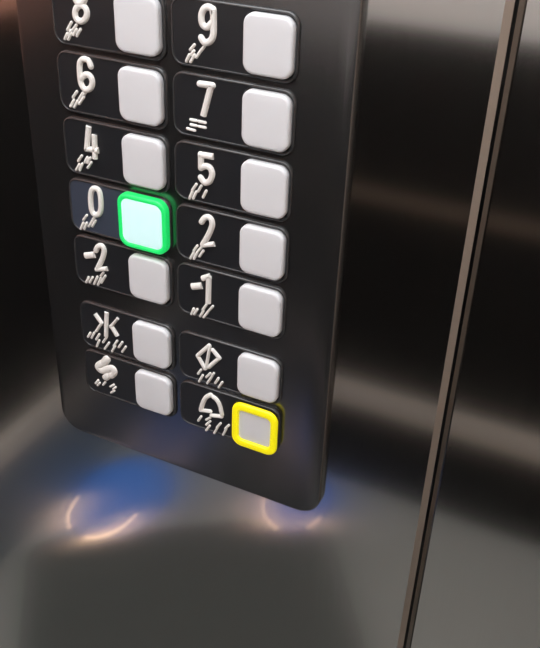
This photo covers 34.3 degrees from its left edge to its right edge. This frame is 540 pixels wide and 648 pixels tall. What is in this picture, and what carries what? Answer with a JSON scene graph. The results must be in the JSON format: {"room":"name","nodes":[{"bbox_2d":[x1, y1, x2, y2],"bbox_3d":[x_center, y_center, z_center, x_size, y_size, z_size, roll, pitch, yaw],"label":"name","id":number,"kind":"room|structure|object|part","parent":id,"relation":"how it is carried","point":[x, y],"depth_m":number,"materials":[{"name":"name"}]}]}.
{"room":"elevator interior","nodes":[
{"label":"elevator interior","id":0,"kind":"room"},
{"bbox_2d":[0,0,539,647],"bbox_3d":[-0.105,-0.055,0.586,1.380,2.200,0.020,16,34,21],"label":"wall","id":1,"kind":"structure","parent":0,"point":[104,543],"depth_m":0.57,"materials":[{"name":"metal"}]},
{"bbox_2d":[16,0,365,510],"bbox_3d":[-0.056,-0.095,0.513,0.214,0.472,0.012,16,34,21],"label":"control panel","id":2,"kind":"object","parent":1,"relation":"attached to","point":[325,87],"depth_m":0.53,"materials":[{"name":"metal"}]},
{"bbox_3d":[-0.095,-0.069,0.551,0.073,0.034,0.001,16,34,21],"label":"label plate","id":3,"kind":"part","parent":2,"relation":"part of","materials":[{"name":"black plastic"}]},
{"bbox_3d":[-0.091,-0.169,0.487,0.076,0.037,0.005,16,34,21],"label":"elevator button","id":4,"kind":"part","parent":2,"relation":"part of","materials":[{"name":"plastic"}]},
{"bbox_3d":[-0.093,-0.135,0.508,0.076,0.037,0.005,16,34,21],"label":"elevator button","id":5,"kind":"part","parent":2,"relation":"part of","materials":[{"name":"plastic"}]},
{"bbox_3d":[-0.094,-0.102,0.529,0.076,0.037,0.005,16,34,21],"label":"elevator button","id":6,"kind":"part","parent":2,"relation":"part of","materials":[{"name":"plastic"}]},
{"bbox_3d":[-0.096,-0.068,0.549,0.076,0.037,0.006,16,34,21],"label":"elevator button","id":7,"kind":"part","parent":2,"relation":"part of","materials":[{"name":"plastic"}]},
{"bbox_3d":[-0.097,-0.034,0.571,0.076,0.037,0.005,16,34,21],"label":"elevator button","id":8,"kind":"part","parent":2,"relation":"part of","materials":[{"name":"plastic"}]},
{"bbox_3d":[-0.099,0.009,0.597,0.076,0.037,0.005,16,34,21],"label":"elevator button","id":9,"kind":"part","parent":2,"relation":"part of","materials":[{"name":"black plastic"}]},
{"bbox_3d":[-0.100,0.042,0.618,0.076,0.037,0.005,16,34,21],"label":"elevator button","id":10,"kind":"part","parent":2,"relation":"part of","materials":[{"name":"black plastic"}]},
{"bbox_3d":[-0.027,0.062,0.591,0.074,0.034,0.001,16,34,21],"label":"label plate","id":11,"kind":"part","parent":2,"relation":"part of","materials":[{"name":"black plastic"}]},
{"bbox_3d":[-0.029,0.064,0.589,0.076,0.038,0.006,16,34,21],"label":"elevator button","id":12,"kind":"part","parent":2,"relation":"part of","materials":[{"name":"plastic"}]},
{"bbox_3d":[-0.027,0.029,0.569,0.076,0.037,0.005,16,34,21],"label":"elevator button","id":13,"kind":"part","parent":2,"relation":"part of","materials":[{"name":"plastic"}]},
{"bbox_3d":[-0.025,-0.014,0.542,0.076,0.037,0.005,16,34,21],"label":"elevator button","id":14,"kind":"part","parent":2,"relation":"part of","materials":[{"name":"plastic"}]},
{"bbox_3d":[-0.024,-0.048,0.521,0.076,0.037,0.005,16,34,21],"label":"elevator button","id":15,"kind":"part","parent":2,"relation":"part of","materials":[{"name":"plastic"}]},
{"bbox_3d":[-0.023,-0.081,0.500,0.076,0.037,0.005,16,34,21],"label":"elevator button","id":16,"kind":"part","parent":2,"relation":"part of","materials":[{"name":"plastic"}]},
{"bbox_3d":[-0.021,-0.115,0.480,0.076,0.037,0.005,16,34,21],"label":"elevator button","id":17,"kind":"part","parent":2,"relation":"part of","materials":[{"name":"plastic"}]},
{"bbox_3d":[-0.020,-0.149,0.459,0.076,0.037,0.005,16,34,21],"label":"elevator button","id":18,"kind":"part","parent":2,"relation":"part of","materials":[{"name":"plastic"}]},
{"bbox_2d":[397,0,527,647],"bbox_3d":[0.107,0.005,0.501,0.004,2.200,0.020,16,34,21],"label":"trim","id":19,"kind":"structure","parent":1,"relation":"attached to","point":[510,6],"depth_m":0.48,"materials":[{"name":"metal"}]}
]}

